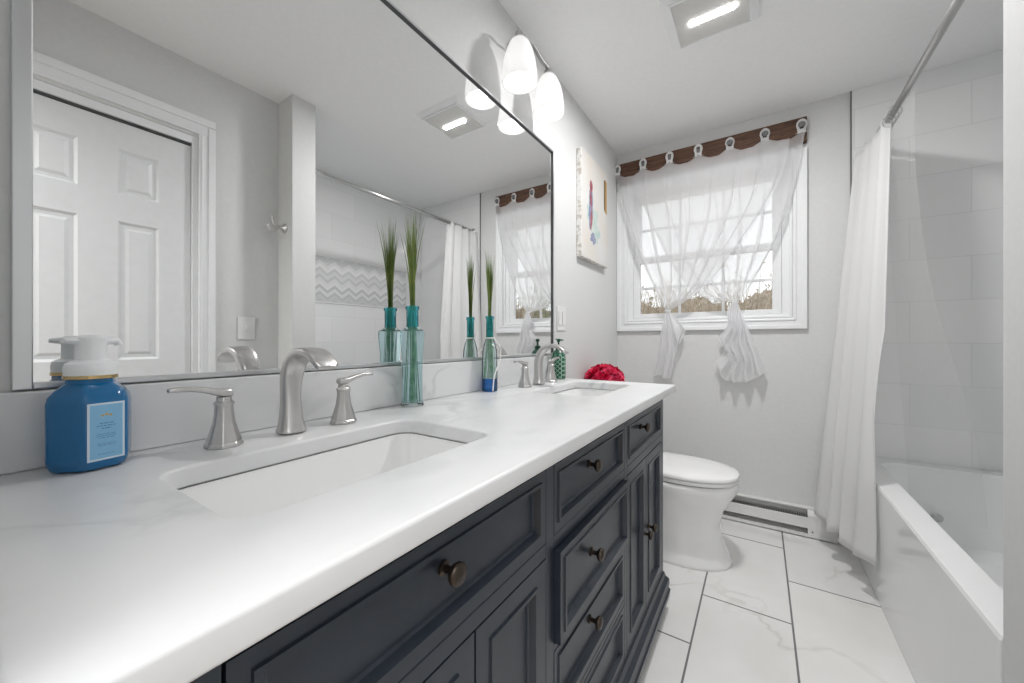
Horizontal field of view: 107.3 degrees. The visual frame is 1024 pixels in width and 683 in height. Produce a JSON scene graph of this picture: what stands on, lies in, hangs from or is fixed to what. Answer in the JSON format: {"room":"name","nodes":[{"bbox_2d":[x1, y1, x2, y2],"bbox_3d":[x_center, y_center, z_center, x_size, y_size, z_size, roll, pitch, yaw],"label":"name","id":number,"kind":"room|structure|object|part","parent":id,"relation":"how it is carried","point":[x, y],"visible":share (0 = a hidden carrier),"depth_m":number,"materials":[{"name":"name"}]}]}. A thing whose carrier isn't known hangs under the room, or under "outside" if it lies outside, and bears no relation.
{"room":"bathroom","nodes":[
{"label":"bathroom","id":0,"kind":"room"},
{"bbox_2d":[0,0,617,392],"bbox_3d":[-0.033,-0.125,1.600,0.120,2.390,2.915,0,0,33],"label":"wall","id":1,"kind":"structure","parent":0,"point":[477,34],"depth_m":1.74,"materials":[{"name":"paint"}]},
{"bbox_2d":[0,355,550,474],"bbox_3d":[-0.257,0.123,1.136,0.016,0.108,1.585,0,0,33],"label":"backsplash","id":2,"kind":"structure","parent":1,"relation":"attached to","point":[159,418],"depth_m":0.72,"materials":[{"name":"stone"}]},
{"bbox_2d":[11,0,553,390],"bbox_3d":[-0.237,-0.426,1.167,0.014,0.984,1.585,0,0,33],"label":"mirror","id":3,"kind":"object","parent":1,"relation":"attached to","point":[211,188],"visible":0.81,"depth_m":0.75,"materials":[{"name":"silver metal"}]},
{"bbox_2d":[502,30,563,122],"bbox_3d":[0.080,-1.095,1.513,0.163,0.260,0.364,0,0,33],"label":"vanity light","id":4,"kind":"object","parent":1,"relation":"attached to","point":[519,70],"visible":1,"depth_m":1.47,"materials":[{"name":"white glass"}]},
{"bbox_3d":[0.028,-1.048,1.409,0.135,0.166,0.135,0,0,33],"label":"lamp shade","id":5,"kind":"part","parent":4,"relation":"part of","materials":[{"name":"white glass"}]},
{"bbox_3d":[0.063,-1.164,1.524,0.084,0.039,0.234,0,0,33],"label":"arm","id":6,"kind":"part","parent":4,"relation":"part of","materials":[{"name":"silver metal"}]},
{"bbox_3d":[0.154,-1.048,1.601,0.135,0.166,0.135,0,0,33],"label":"lamp shade","id":7,"kind":"part","parent":4,"relation":"part of","materials":[{"name":"white glass"}]},
{"bbox_2d":[557,306,565,330],"bbox_3d":[0.253,-0.114,1.917,0.008,0.123,0.100,0,0,33],"label":"outlet plate","id":8,"kind":"object","parent":1,"relation":"attached to","point":[561,311],"visible":1,"depth_m":1.91,"materials":[{"name":"white plastic"}]},
{"bbox_2d":[559,311,561,324],"bbox_3d":[0.243,-0.115,1.897,0.002,0.070,0.034,0,0,33],"label":"receptacle","id":9,"kind":"object","parent":8,"relation":"attached to","point":[560,312],"depth_m":1.90,"materials":[{"name":"white plastic"}]},
{"bbox_2d":[562,312,565,324],"bbox_3d":[0.267,-0.115,1.934,0.002,0.070,0.034,0,0,33],"label":"receptacle","id":10,"kind":"object","parent":8,"relation":"attached to","point":[563,313],"depth_m":1.93,"materials":[{"name":"white plastic"}]},
{"bbox_2d":[577,147,606,268],"bbox_3d":[0.484,-0.766,2.246,0.031,0.600,0.420,0,0,33],"label":"canvas","id":11,"kind":"object","parent":1,"relation":"attached to","point":[591,179],"visible":1,"depth_m":2.18,"materials":[{"name":"fabric"}]},
{"bbox_3d":[0.460,-0.704,2.181,0.001,0.129,0.037,0,0,33],"label":"figure sash","id":12,"kind":"part","parent":11,"relation":"part of","materials":[{"name":"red paint"}]},
{"bbox_3d":[0.580,-0.910,2.365,0.001,0.200,0.018,0,0,33],"label":"painted post","id":13,"kind":"part","parent":11,"relation":"part of","materials":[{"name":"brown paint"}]},
{"bbox_3d":[0.595,-0.907,2.387,0.001,0.215,0.035,0,0,33],"label":"painted post","id":14,"kind":"part","parent":11,"relation":"part of","materials":[{"name":"brown paint"}]},
{"bbox_2d":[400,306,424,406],"bbox_3d":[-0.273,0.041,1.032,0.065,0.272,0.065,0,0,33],"label":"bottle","id":15,"kind":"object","parent":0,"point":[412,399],"depth_m":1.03,"materials":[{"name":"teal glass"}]},
{"bbox_2d":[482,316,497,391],"bbox_3d":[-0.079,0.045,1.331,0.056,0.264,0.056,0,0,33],"label":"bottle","id":16,"kind":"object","parent":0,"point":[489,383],"depth_m":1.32,"materials":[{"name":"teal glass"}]},
{"bbox_2d":[584,363,624,381],"bbox_3d":[0.528,0.222,2.153,0.239,0.190,0.246,0,0,33],"label":"flower bouquet","id":17,"kind":"object","parent":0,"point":[607,372],"visible":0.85,"depth_m":2.08,"materials":[{"name":"red plant"}]},
{"bbox_2d":[618,92,849,537],"bbox_3d":[1.308,-0.125,2.390,1.251,2.390,0.120,0,0,33],"label":"wall","id":18,"kind":"structure","parent":0,"point":[769,427],"depth_m":2.16,"materials":[{"name":"paint"}]},
{"bbox_2d":[616,116,806,191],"bbox_3d":[1.179,-1.146,2.366,1.066,0.192,0.059,0,0,33],"label":"curtain rod","id":19,"kind":"object","parent":18,"relation":"attached to","point":[784,130],"visible":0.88,"depth_m":2.31,"materials":[{"name":"wood"},{"name":"metal"}]},
{"bbox_2d":[615,138,789,378],"bbox_3d":[1.124,-0.491,2.366,1.001,1.472,0.048,0,0,33],"label":"sheer curtain","id":20,"kind":"object","parent":19,"relation":"hanging from","point":[685,220],"visible":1,"depth_m":2.37,"materials":[{"name":"fabric"}]},
{"bbox_2d":[696,118,807,382],"bbox_3d":[1.208,-0.491,2.310,0.972,1.472,0.068,0,0,33],"label":"sheer curtain","id":21,"kind":"object","parent":19,"relation":"hanging from","point":[741,361],"visible":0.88,"depth_m":2.21,"materials":[{"name":"fabric"}]},
{"bbox_3d":[1.212,-0.697,2.330,0.956,0.929,0.028,0,0,33],"label":"panel","id":22,"kind":"part","parent":21,"relation":"part of","materials":[{"name":"fabric"}]},
{"bbox_2d":[617,147,806,330],"bbox_3d":[1.217,-0.571,2.417,1.064,1.006,0.114,0,0,33],"label":"window","id":23,"kind":"structure","parent":18,"relation":"in","point":[629,263],"depth_m":2.20,"materials":[{"name":"white wood"}]},
{"bbox_2d":[640,278,771,312],"bbox_3d":[1.215,-0.360,2.424,0.758,0.349,0.008,0,0,33],"label":"window pane","id":24,"kind":"object","parent":23,"relation":"attached to","point":[769,279],"depth_m":2.35,"materials":[{"name":"clear glass"}]},
{"bbox_3d":[1.235,-0.768,2.454,0.846,0.447,0.030,0,0,33],"label":"sash","id":25,"kind":"part","parent":23,"relation":"part of","materials":[{"name":"white wood"}]},
{"bbox_3d":[1.216,-0.366,2.425,0.846,0.417,0.030,0,0,33],"label":"sash","id":26,"kind":"part","parent":23,"relation":"part of","materials":[{"name":"white wood"}]},
{"bbox_2d":[722,493,837,544],"bbox_3d":[1.357,0.994,2.247,0.890,0.152,0.061,0,0,33],"label":"baseboard heater","id":27,"kind":"object","parent":18,"relation":"attached to","point":[787,514],"visible":0.47,"depth_m":2.14,"materials":[{"name":"white metal"}]},
{"bbox_2d":[498,0,1002,155],"bbox_3d":[0.372,-1.360,0.279,2.250,0.080,4.675,0,0,33],"label":"ceiling","id":28,"kind":"structure","parent":0,"point":[617,59],"depth_m":1.72,"materials":[{"name":"paint"}]},
{"bbox_2d":[659,0,760,50],"bbox_3d":[0.788,-1.306,1.493,0.330,0.028,0.317,0,0,33],"label":"recessed light","id":29,"kind":"object","parent":28,"relation":"in","point":[688,22],"visible":1,"depth_m":1.51,"materials":[{"name":"white plastic"}]},
{"bbox_2d":[639,518,915,682],"bbox_3d":[0.856,1.095,1.014,2.250,0.050,2.915,0,0,33],"label":"floor","id":30,"kind":"structure","parent":0,"point":[788,608],"depth_m":1.44,"materials":[{"name":"tile"}]},
{"bbox_2d":[190,399,670,682],"bbox_3d":[-0.028,0.639,0.990,0.556,0.862,1.601,0,0,33],"label":"vanity cabinet","id":31,"kind":"object","parent":30,"relation":"on","point":[560,577],"visible":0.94,"depth_m":0.63,"materials":[{"name":"blue paint"}]},
{"bbox_2d":[0,378,675,682],"bbox_3d":[-0.018,0.192,1.002,0.562,0.030,1.625,0,0,33],"label":"countertop","id":32,"kind":"structure","parent":31,"relation":"on","point":[112,574],"depth_m":0.35,"materials":[{"name":"stone"}]},
{"bbox_2d":[45,335,130,472],"bbox_3d":[-0.595,0.085,0.532,0.084,0.184,0.084,0,0,33],"label":"soap bottle","id":33,"kind":"object","parent":32,"relation":"on","point":[88,418],"visible":1,"depth_m":0.51,"materials":[{"name":"blue plastic"}]},
{"bbox_2d":[97,421,115,454],"bbox_3d":[-0.558,0.133,0.518,0.001,0.043,0.021,0,0,20],"label":"print","id":34,"kind":"object","parent":33,"relation":"attached to","point":[106,430],"depth_m":0.52,"materials":[{"name":"blue paper"}]},
{"bbox_2d":[167,347,372,449],"bbox_3d":[-0.382,0.094,0.698,0.155,0.166,0.365,0,0,33],"label":"faucet","id":35,"kind":"object","parent":32,"relation":"on","point":[224,433],"visible":1,"depth_m":0.70,"materials":[{"name":"silver metal"}]},
{"bbox_3d":[-0.504,0.083,0.611,0.024,0.023,0.087,0,0,37],"label":"lever","id":36,"kind":"part","parent":35,"relation":"part of","materials":[{"name":"silver metal"}]},
{"bbox_3d":[-0.486,0.135,0.635,0.051,0.083,0.051,0,0,33],"label":"handle","id":37,"kind":"part","parent":35,"relation":"part of","materials":[{"name":"silver metal"}]},
{"bbox_3d":[-0.381,0.093,0.696,0.158,0.168,0.051,0,0,33],"label":"spout","id":38,"kind":"part","parent":35,"relation":"part of","materials":[{"name":"silver metal"}]},
{"bbox_3d":[-0.366,0.135,0.817,0.051,0.083,0.051,0,0,33],"label":"handle","id":39,"kind":"part","parent":35,"relation":"part of","materials":[{"name":"silver metal"}]},
{"bbox_3d":[-0.351,0.083,0.843,0.024,0.023,0.087,0,0,30],"label":"lever","id":40,"kind":"part","parent":35,"relation":"part of","materials":[{"name":"silver metal"}]},
{"bbox_2d":[177,433,466,517],"bbox_3d":[-0.257,0.275,0.612,0.282,0.135,0.456,0,0,33],"label":"sink","id":41,"kind":"object","parent":32,"relation":"in","point":[271,488],"visible":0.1,"depth_m":0.67,"materials":[{"name":"white ceramic"}]},
{"bbox_2d":[399,210,425,406],"bbox_3d":[-0.272,-0.093,1.032,0.066,0.539,0.066,0,0,33],"label":"vase","id":42,"kind":"object","parent":32,"relation":"on","point":[411,253],"visible":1,"depth_m":1.03,"materials":[{"name":"teal glass"}]},
{"bbox_2d":[482,251,500,391],"bbox_3d":[-0.074,-0.073,1.326,0.068,0.498,0.067,0,0,33],"label":"vase","id":43,"kind":"object","parent":32,"relation":"on","point":[489,383],"visible":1,"depth_m":1.33,"materials":[{"name":"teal glass"}]},
{"bbox_2d":[514,344,568,387],"bbox_3d":[0.153,0.094,1.510,0.155,0.166,0.365,0,0,33],"label":"faucet","id":44,"kind":"object","parent":32,"relation":"on","point":[524,382],"visible":1,"depth_m":1.52,"materials":[{"name":"silver metal"}]},
{"bbox_3d":[0.032,0.083,1.423,0.024,0.023,0.087,0,0,37],"label":"lever","id":45,"kind":"part","parent":44,"relation":"part of","materials":[{"name":"silver metal"}]},
{"bbox_3d":[0.050,0.135,1.448,0.051,0.083,0.051,0,0,33],"label":"handle","id":46,"kind":"part","parent":44,"relation":"part of","materials":[{"name":"silver metal"}]},
{"bbox_3d":[0.155,0.093,1.509,0.158,0.168,0.051,0,0,33],"label":"spout","id":47,"kind":"part","parent":44,"relation":"part of","materials":[{"name":"silver metal"}]},
{"bbox_3d":[0.170,0.135,1.629,0.051,0.083,0.051,0,0,33],"label":"handle","id":48,"kind":"part","parent":44,"relation":"part of","materials":[{"name":"silver metal"}]},
{"bbox_3d":[0.188,0.083,1.653,0.024,0.023,0.087,0,0,37],"label":"lever","id":49,"kind":"part","parent":44,"relation":"part of","materials":[{"name":"silver metal"}]},
{"bbox_2d":[551,339,565,378],"bbox_3d":[0.217,0.083,1.758,0.068,0.188,0.068,0,0,33],"label":"pump bottle","id":50,"kind":"object","parent":32,"relation":"on","point":[560,364],"visible":0.65,"depth_m":1.73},
{"bbox_2d":[553,388,614,396],"bbox_3d":[0.273,0.275,1.425,0.272,0.135,0.442,0,0,33],"label":"sink","id":51,"kind":"object","parent":32,"relation":"in","point":[586,392],"visible":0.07,"depth_m":1.62,"materials":[{"name":"white ceramic"}]},
{"bbox_3d":[-0.080,0.299,0.481,0.021,0.131,0.487,0,0,33],"label":"drawer","id":52,"kind":"part","parent":31,"relation":"part of","materials":[{"name":"blue paint"}]},
{"bbox_3d":[-0.136,0.649,0.396,0.021,0.508,0.284,0,0,33],"label":"door","id":53,"kind":"part","parent":31,"relation":"part of","materials":[{"name":"blue paint"}]},
{"bbox_3d":[-0.073,0.286,0.466,0.031,0.029,0.029,0,0,33],"label":"knob","id":54,"kind":"part","parent":31,"relation":"part of","materials":[{"name":"brown metal"}]},
{"bbox_3d":[-0.001,0.649,0.601,0.021,0.508,0.199,0,0,33],"label":"door","id":55,"kind":"part","parent":31,"relation":"part of","materials":[{"name":"blue paint"}]},
{"bbox_3d":[0.194,0.661,0.895,0.021,0.149,0.436,0,0,33],"label":"drawer","id":56,"kind":"part","parent":31,"relation":"part of","materials":[{"name":"blue paint"}]},
{"bbox_3d":[0.194,0.299,0.895,0.021,0.131,0.436,0,0,33],"label":"drawer","id":57,"kind":"part","parent":31,"relation":"part of","materials":[{"name":"blue paint"}]},
{"bbox_3d":[0.204,0.482,0.888,0.021,0.174,0.436,0,0,33],"label":"drawer","id":58,"kind":"part","parent":31,"relation":"part of","materials":[{"name":"blue paint"}]},
{"bbox_3d":[0.191,0.286,0.868,0.031,0.029,0.029,0,0,33],"label":"knob","id":59,"kind":"part","parent":31,"relation":"part of","materials":[{"name":"brown metal"}]},
{"bbox_3d":[0.194,0.650,0.872,0.031,0.029,0.029,0,0,33],"label":"knob","id":60,"kind":"part","parent":31,"relation":"part of","materials":[{"name":"brown metal"}]},
{"bbox_3d":[0.192,0.478,0.846,0.031,0.029,0.029,0,0,33],"label":"knob","id":61,"kind":"part","parent":31,"relation":"part of","materials":[{"name":"brown metal"}]},
{"bbox_3d":[0.194,0.829,0.895,0.021,0.149,0.436,0,0,33],"label":"drawer","id":62,"kind":"part","parent":31,"relation":"part of","materials":[{"name":"blue paint"}]},
{"bbox_3d":[0.388,0.649,1.190,0.021,0.508,0.214,0,0,33],"label":"door","id":63,"kind":"part","parent":31,"relation":"part of","materials":[{"name":"blue paint"}]},
{"bbox_3d":[-0.026,0.973,0.989,0.534,0.105,1.601,0,0,33],"label":"moulding","id":64,"kind":"part","parent":31,"relation":"part of","materials":[{"name":"blue paint"}]},
{"bbox_3d":[0.453,0.299,1.289,0.021,0.131,0.451,0,0,33],"label":"drawer","id":65,"kind":"part","parent":31,"relation":"part of","materials":[{"name":"blue paint"}]},
{"bbox_3d":[0.442,0.286,1.248,0.031,0.029,0.029,0,0,33],"label":"knob","id":66,"kind":"part","parent":31,"relation":"part of","materials":[{"name":"brown metal"}]},
{"bbox_3d":[0.451,0.640,1.244,0.031,0.029,0.029,0,0,33],"label":"knob","id":67,"kind":"part","parent":31,"relation":"part of","materials":[{"name":"brown metal"}]},
{"bbox_3d":[0.483,0.640,1.293,0.031,0.029,0.029,0,0,33],"label":"knob","id":68,"kind":"part","parent":31,"relation":"part of","materials":[{"name":"brown metal"}]},
{"bbox_3d":[0.513,0.649,1.380,0.021,0.508,0.233,0,0,33],"label":"door","id":69,"kind":"part","parent":31,"relation":"part of","materials":[{"name":"blue paint"}]},
{"bbox_2d":[663,452,738,571],"bbox_3d":[0.767,0.694,1.997,0.752,0.752,0.460,0,0,33],"label":"toilet","id":70,"kind":"object","parent":30,"relation":"on","point":[697,491],"visible":0.41,"depth_m":1.78,"materials":[{"name":"white ceramic"}]},
{"bbox_3d":[0.861,0.663,1.936,0.527,0.019,0.380,0,0,33],"label":"seat","id":71,"kind":"part","parent":70,"relation":"part of","materials":[{"name":"white ceramic"}]},
{"bbox_3d":[0.859,0.636,1.937,0.534,0.030,0.382,0,0,33],"label":"lid","id":72,"kind":"part","parent":70,"relation":"part of","materials":[{"name":"white ceramic"}]},
{"bbox_2d":[859,457,1002,682],"bbox_3d":[1.702,0.833,1.163,0.757,0.475,1.478,0,0,33],"label":"bathtub","id":73,"kind":"object","parent":30,"relation":"on","point":[936,581],"visible":0.73,"depth_m":1.23,"materials":[{"name":"white ceramic"}]},
{"bbox_3d":[1.943,0.808,1.720,0.040,0.040,0.012,0,0,33],"label":"overflow plate","id":74,"kind":"part","parent":73,"relation":"part of","materials":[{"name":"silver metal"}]},
{"bbox_2d":[852,50,1002,471],"bbox_3d":[2.145,-0.125,1.834,0.759,2.390,0.126,0,0,33],"label":"tiled wall","id":75,"kind":"structure","parent":0,"point":[939,395],"depth_m":1.81,"materials":[{"name":"white tile"}]},
{"bbox_2d":[850,91,851,194],"bbox_3d":[1.794,-0.150,1.992,0.006,2.340,0.008,0,0,33],"label":"trim","id":76,"kind":"structure","parent":75,"relation":"attached to","point":[850,91],"depth_m":1.99,"materials":[{"name":"grey"}]},
{"bbox_2d":[885,0,964,122],"bbox_3d":[1.452,-0.988,1.328,0.056,0.056,1.481,0,0,33],"label":"shower rod","id":77,"kind":"object","parent":75,"relation":"attached to","point":[955,6],"visible":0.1,"depth_m":1.29,"materials":[{"name":"grey metal"}]},
{"bbox_2d":[814,120,891,569],"bbox_3d":[1.612,-0.035,1.742,0.217,1.941,0.549,0,0,21],"label":"shower curtain","id":78,"kind":"object","parent":77,"relation":"hanging from","point":[845,500],"visible":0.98,"depth_m":1.73,"materials":[{"name":"white fabric"}]},
{"bbox_2d":[885,110,899,122],"bbox_3d":[1.662,-0.982,1.646,0.048,0.056,0.009,0,0,33],"label":"curtain ring","id":79,"kind":"object","parent":77,"relation":"hanging from","point":[890,110],"visible":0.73,"depth_m":1.65,"materials":[{"name":"grey metal"}]},
{"bbox_2d":[887,105,902,117],"bbox_3d":[1.638,-0.982,1.609,0.048,0.056,0.009,0,0,33],"label":"curtain ring","id":80,"kind":"object","parent":77,"relation":"hanging from","point":[893,105],"visible":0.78,"depth_m":1.61,"materials":[{"name":"grey metal"}]},
{"bbox_2d":[1003,0,1023,682],"bbox_3d":[1.257,-0.125,0.485,0.759,2.390,0.124,0,0,33],"label":"wall","id":81,"kind":"structure","parent":0,"point":[1013,10],"depth_m":0.72,"materials":[{"name":"paint"}]},
{"label":"outside","id":82,"kind":"structure","parent":0,"visible":0},
{"bbox_3d":[19.444,2.395,31.052,80.000,0.050,66.745,0,0,33],"label":"ground","id":83,"kind":"structure","parent":82,"visible":0},
{"bbox_2d":[641,283,662,313],"bbox_3d":[2.474,0.253,11.443,4.674,4.244,3.861,0,0,29],"label":"thicket","id":84,"kind":"object","parent":83,"relation":"on","point":[652,299],"visible":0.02,"depth_m":10.50,"materials":[{"name":"brown plant"}]},
{"bbox_2d":[641,262,771,313],"bbox_3d":[5.160,0.240,9.217,4.766,4.268,3.941,0,0,33],"label":"thicket","id":85,"kind":"object","parent":83,"relation":"on","point":[769,292],"visible":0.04,"depth_m":8.76,"materials":[{"name":"brown plant"}]},
{"bbox_2d":[641,289,771,313],"bbox_3d":[22.174,-0.987,26.107,70.000,6.714,8.000,0,0,33],"label":"wooded hill","id":86,"kind":"structure","parent":83,"relation":"on","point":[765,291],"depth_m":31.27,"materials":[{"name":"brown plant"}]},
{"bbox_2d":[682,295,730,312],"bbox_3d":[9.922,-0.884,20.134,4.579,6.523,3.502,0,0,33],"label":"bare tree","id":87,"kind":"object","parent":83,"relation":"on","point":[694,295],"visible":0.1,"depth_m":20.22,"materials":[{"name":"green plant"}]}
]}

